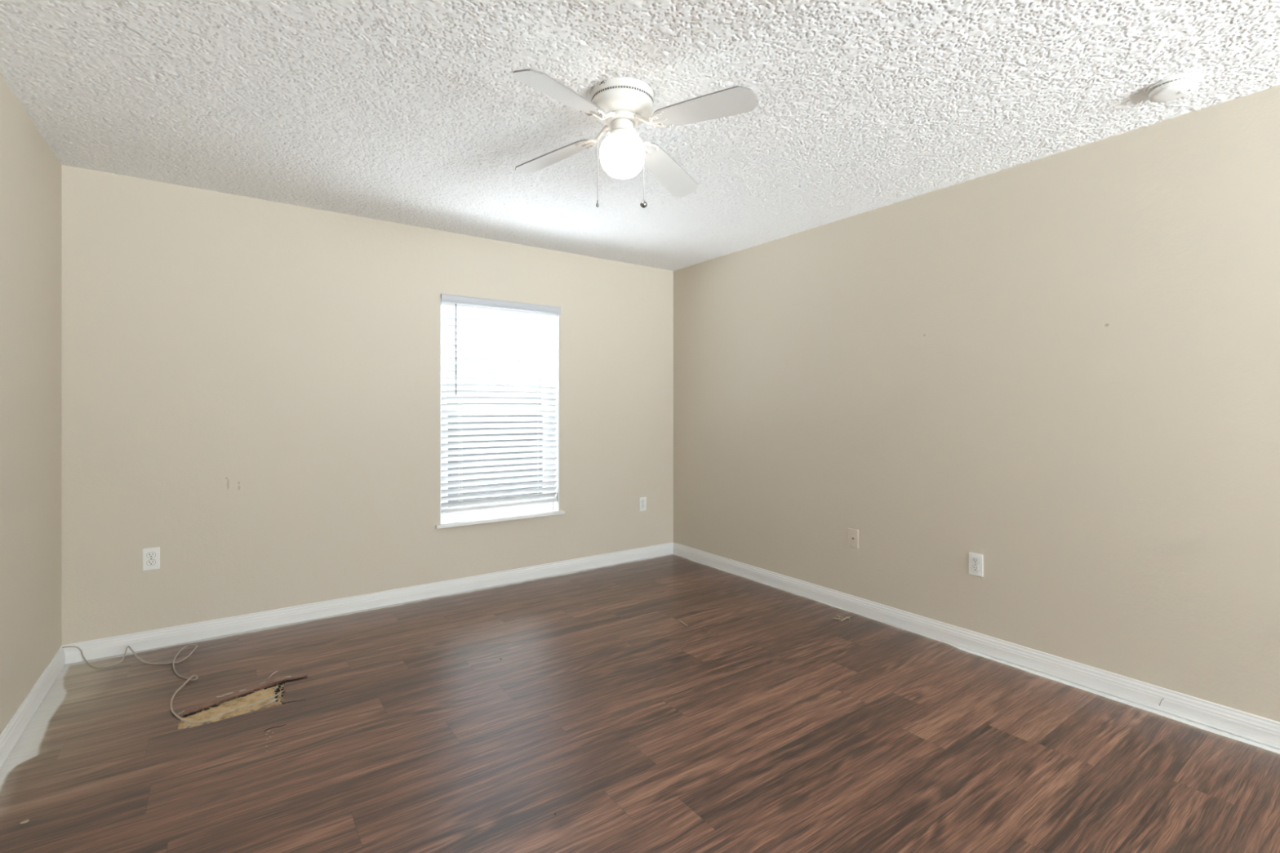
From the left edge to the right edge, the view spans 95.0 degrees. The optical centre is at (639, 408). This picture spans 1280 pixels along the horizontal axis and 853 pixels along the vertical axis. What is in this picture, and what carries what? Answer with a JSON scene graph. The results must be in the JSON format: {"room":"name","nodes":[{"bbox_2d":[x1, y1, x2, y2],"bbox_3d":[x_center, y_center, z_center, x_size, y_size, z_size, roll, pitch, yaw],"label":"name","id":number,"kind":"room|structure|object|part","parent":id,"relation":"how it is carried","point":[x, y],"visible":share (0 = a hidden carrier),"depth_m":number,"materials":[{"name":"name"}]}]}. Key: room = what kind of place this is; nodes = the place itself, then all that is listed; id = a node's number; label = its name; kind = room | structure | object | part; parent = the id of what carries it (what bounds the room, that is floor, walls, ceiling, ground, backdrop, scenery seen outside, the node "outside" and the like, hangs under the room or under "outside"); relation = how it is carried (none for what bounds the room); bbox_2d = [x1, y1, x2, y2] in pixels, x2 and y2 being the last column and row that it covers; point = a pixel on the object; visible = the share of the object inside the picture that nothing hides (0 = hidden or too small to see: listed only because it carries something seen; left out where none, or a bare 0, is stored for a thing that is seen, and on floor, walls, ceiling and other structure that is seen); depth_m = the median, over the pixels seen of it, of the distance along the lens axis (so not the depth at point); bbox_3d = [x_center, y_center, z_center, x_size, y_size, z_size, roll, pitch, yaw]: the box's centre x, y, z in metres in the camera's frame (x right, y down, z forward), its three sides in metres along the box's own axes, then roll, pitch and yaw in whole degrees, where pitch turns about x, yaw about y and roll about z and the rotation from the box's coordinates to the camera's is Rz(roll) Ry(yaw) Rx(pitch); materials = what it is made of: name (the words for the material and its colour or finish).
{"room":"empty bedroom","nodes":[
{"label":"empty bedroom","id":0,"kind":"room"},
{"bbox_2d":[0,72,62,734],"bbox_3d":[-0.821,0.028,-0.097,0.150,2.562,7.200,0,0,-35],"label":"wall","id":1,"kind":"structure","parent":0,"point":[31,173],"depth_m":2.37,"materials":[{"name":"beige paint"}]},
{"bbox_2d":[0,645,65,768],"bbox_3d":[-0.750,1.209,-0.056,0.014,0.094,7.186,0,0,-35],"label":"baseboard","id":2,"kind":"structure","parent":1,"relation":"attached to","point":[10,735],"depth_m":2.37,"materials":[{"name":"white paint"}]},
{"bbox_2d":[62,164,673,644],"bbox_3d":[-1.320,0.028,4.055,4.142,2.562,0.150,0,0,-35],"label":"wall","id":3,"kind":"structure","parent":0,"point":[251,387],"depth_m":3.44,"materials":[{"name":"beige paint"}]},
{"bbox_2d":[142,546,159,570],"bbox_3d":[-2.564,0.786,3.075,0.070,0.114,0.008,0,0,-35],"label":"wall outlet","id":4,"kind":"object","parent":3,"relation":"attached to","point":[151,556],"visible":1,"depth_m":3.07,"materials":[{"name":"white plastic"}]},
{"bbox_2d":[146,559,155,565],"bbox_3d":[-2.563,0.806,3.074,0.037,0.030,0.001,0,0,-35],"label":"receptacle","id":5,"kind":"object","parent":4,"relation":"attached to","point":[149,562],"depth_m":3.07,"materials":[{"name":"grey plastic"}]},
{"bbox_2d":[146,551,155,558],"bbox_3d":[-2.563,0.767,3.074,0.037,0.030,0.001,0,0,-35],"label":"receptacle","id":6,"kind":"object","parent":4,"relation":"attached to","point":[149,554],"depth_m":3.07,"materials":[{"name":"grey plastic"}]},
{"bbox_2d":[61,542,673,664],"bbox_3d":[-1.273,1.209,3.988,3.842,0.094,0.014,0,0,-35],"label":"baseboard","id":7,"kind":"structure","parent":3,"relation":"attached to","point":[155,638],"depth_m":3.55,"materials":[{"name":"white paint"}]},
{"bbox_2d":[435,297,564,528],"bbox_3d":[-1.013,0.027,4.252,0.961,1.546,0.175,0,0,-35],"label":"window","id":8,"kind":"structure","parent":3,"relation":"in","point":[451,516],"depth_m":4.28,"materials":[{"name":"white plastic"}]},
{"bbox_3d":[-1.054,-0.333,4.310,0.811,0.744,0.022,0,0,-35],"label":"sash","id":9,"kind":"part","parent":8,"relation":"part of","materials":[{"name":"white plastic"}]},
{"bbox_3d":[-1.040,0.369,4.290,0.811,0.738,0.022,0,0,-35],"label":"sash","id":10,"kind":"part","parent":8,"relation":"part of","materials":[{"name":"white plastic"}]},
{"bbox_3d":[-1.004,0.789,4.239,0.961,0.022,0.145,0,0,-35],"label":"sill","id":11,"kind":"part","parent":8,"relation":"part of","materials":[{"name":"white stone"}]},
{"bbox_2d":[440,293,560,513],"bbox_3d":[-0.988,-0.034,4.223,0.895,1.478,0.077,0,0,-35],"label":"window blind","id":12,"kind":"object","parent":8,"relation":"attached to","point":[451,304],"visible":0.91,"depth_m":4.20,"materials":[{"name":"white plastic"}]},
{"bbox_3d":[-1.242,-0.005,4.055,0.002,1.402,0.057,0,0,-35],"label":"ladder cord","id":13,"kind":"part","parent":12,"relation":"part of","materials":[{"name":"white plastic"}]},
{"bbox_3d":[-0.997,-0.721,4.229,0.871,0.036,0.050,0,0,-35],"label":"head rail","id":14,"kind":"part","parent":12,"relation":"part of","materials":[{"name":"white plastic"}]},
{"bbox_3d":[-0.997,0.692,4.229,0.871,0.026,0.051,0,0,-35],"label":"rail","id":15,"kind":"part","parent":12,"relation":"part of","materials":[{"name":"white plastic"}]},
{"bbox_2d":[639,497,646,511],"bbox_3d":[0.024,0.798,4.912,0.070,0.114,0.008,0,0,-35],"label":"wall outlet","id":16,"kind":"object","parent":3,"relation":"attached to","point":[642,500],"visible":1,"depth_m":4.91,"materials":[{"name":"white plastic"}]},
{"bbox_2d":[0,553,1279,852],"bbox_3d":[0.850,1.266,0.997,3.842,0.013,7.350,0,0,-35],"label":"floor","id":17,"kind":"structure","parent":0,"point":[765,722],"depth_m":2.21,"materials":[{"name":"brown wood"}]},
{"bbox_2d":[19,819,29,823],"bbox_3d":[-1.873,1.256,1.784,0.020,0.005,0.008,0,0,-35],"label":"chip","id":18,"kind":"object","parent":17,"relation":"on","point":[25,820],"visible":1,"depth_m":1.78,"materials":[{"name":"wood"}]},
{"bbox_2d":[177,672,306,728],"bbox_3d":[-1.709,1.256,2.528,0.498,0.026,0.336,0,0,-35],"label":"floor hole","id":19,"kind":"object","parent":17,"relation":"on","point":[259,695],"depth_m":2.52,"materials":[{"name":"brown wood"}]},
{"bbox_2d":[62,644,278,723],"bbox_3d":[-2.195,1.217,2.773,1.237,0.103,0.417,0,0,27],"label":"loose cable","id":20,"kind":"object","parent":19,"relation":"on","point":[129,646],"visible":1,"depth_m":2.84,"materials":[{"name":"grey plastic"}]},
{"bbox_2d":[0,0,1279,271],"bbox_3d":[0.807,-1.250,1.058,3.842,0.107,7.200,0,0,-35],"label":"ceiling","id":21,"kind":"structure","parent":0,"point":[414,113],"depth_m":2.21,"materials":[{"name":"white paint"}]},
{"bbox_2d":[513,69,758,208],"bbox_3d":[-0.067,-0.987,2.240,0.809,0.433,0.808,0,0,-12],"label":"ceiling fan","id":22,"kind":"object","parent":21,"relation":"hanging from","point":[623,104],"visible":1,"depth_m":2.16,"materials":[{"name":"white metal"}]},
{"bbox_3d":[-0.354,-1.042,2.430,0.389,0.057,0.124,0,0,33],"label":"blade","id":23,"kind":"part","parent":22,"relation":"part of","materials":[{"name":"white wood"}]},
{"bbox_3d":[-0.258,-1.045,1.953,0.124,0.052,0.389,0,0,33],"label":"blade","id":24,"kind":"part","parent":22,"relation":"part of","materials":[{"name":"white wood"}]},
{"bbox_3d":[-0.138,-0.928,2.240,0.053,0.273,0.003,0,0,0],"label":"pull chain","id":25,"kind":"part","parent":22,"relation":"part of","materials":[{"name":"metal"}]},
{"bbox_3d":[-0.067,-0.961,2.240,0.172,0.148,0.172,0,0,-35],"label":"lamp shade","id":26,"kind":"part","parent":22,"relation":"part of","materials":[{"name":"white glass"}]},
{"bbox_3d":[-0.008,-0.939,2.280,0.056,0.251,0.003,0,0,-33],"label":"pull chain","id":27,"kind":"part","parent":22,"relation":"part of","materials":[{"name":"metal"}]},
{"bbox_3d":[0.014,-0.801,2.295,0.028,0.029,0.028,0,0,-35],"label":"pull knob","id":28,"kind":"part","parent":22,"relation":"part of","materials":[{"name":"metal"}]},
{"bbox_3d":[0.121,-1.022,2.524,0.124,0.095,0.384,0,0,33],"label":"blade","id":29,"kind":"part","parent":22,"relation":"part of","materials":[{"name":"white wood"}]},
{"bbox_3d":[0.220,-1.047,2.049,0.389,0.049,0.124,0,0,33],"label":"blade","id":30,"kind":"part","parent":22,"relation":"part of","materials":[{"name":"white wood"}]},
{"bbox_2d":[1146,72,1200,102],"bbox_3d":[1.972,-1.180,2.170,0.148,0.046,0.148,0,0,-35],"label":"smoke detector","id":31,"kind":"object","parent":21,"relation":"attached to","point":[1177,86],"visible":1,"depth_m":2.14,"materials":[{"name":"white plastic"}]},
{"bbox_2d":[673,84,1279,722],"bbox_3d":[2.435,0.028,2.213,0.150,2.562,7.200,0,0,-35],"label":"wall","id":32,"kind":"structure","parent":0,"point":[1061,371],"depth_m":2.83,"materials":[{"name":"beige paint"}]},
{"bbox_2d":[848,528,858,548],"bbox_3d":[1.322,0.804,3.638,0.016,0.114,0.070,0,0,-35],"label":"cable plate","id":33,"kind":"object","parent":32,"relation":"attached to","point":[853,534],"visible":1,"depth_m":3.64,"materials":[{"name":"plastic"}]},
{"bbox_2d":[968,551,982,577],"bbox_3d":[1.746,0.809,3.047,0.008,0.114,0.070,0,0,-35],"label":"wall outlet","id":34,"kind":"object","parent":32,"relation":"attached to","point":[975,560],"visible":1,"depth_m":3.04,"materials":[{"name":"white plastic"}]},
{"bbox_2d":[972,564,979,571],"bbox_3d":[1.744,0.829,3.046,0.003,0.030,0.037,0,0,-35],"label":"receptacle","id":35,"kind":"object","parent":34,"relation":"attached to","point":[975,567],"depth_m":3.04,"materials":[{"name":"grey plastic"}]},
{"bbox_2d":[972,557,979,564],"bbox_3d":[1.744,0.789,3.046,0.003,0.030,0.037,0,0,-35],"label":"receptacle","id":36,"kind":"object","parent":34,"relation":"attached to","point":[975,560],"depth_m":3.04,"materials":[{"name":"grey plastic"}]},
{"bbox_2d":[673,542,1279,748],"bbox_3d":[2.373,1.209,2.160,0.013,0.094,7.186,0,0,-35],"label":"baseboard","id":37,"kind":"structure","parent":32,"relation":"attached to","point":[1264,731],"depth_m":2.82,"materials":[{"name":"white paint"}]}
]}

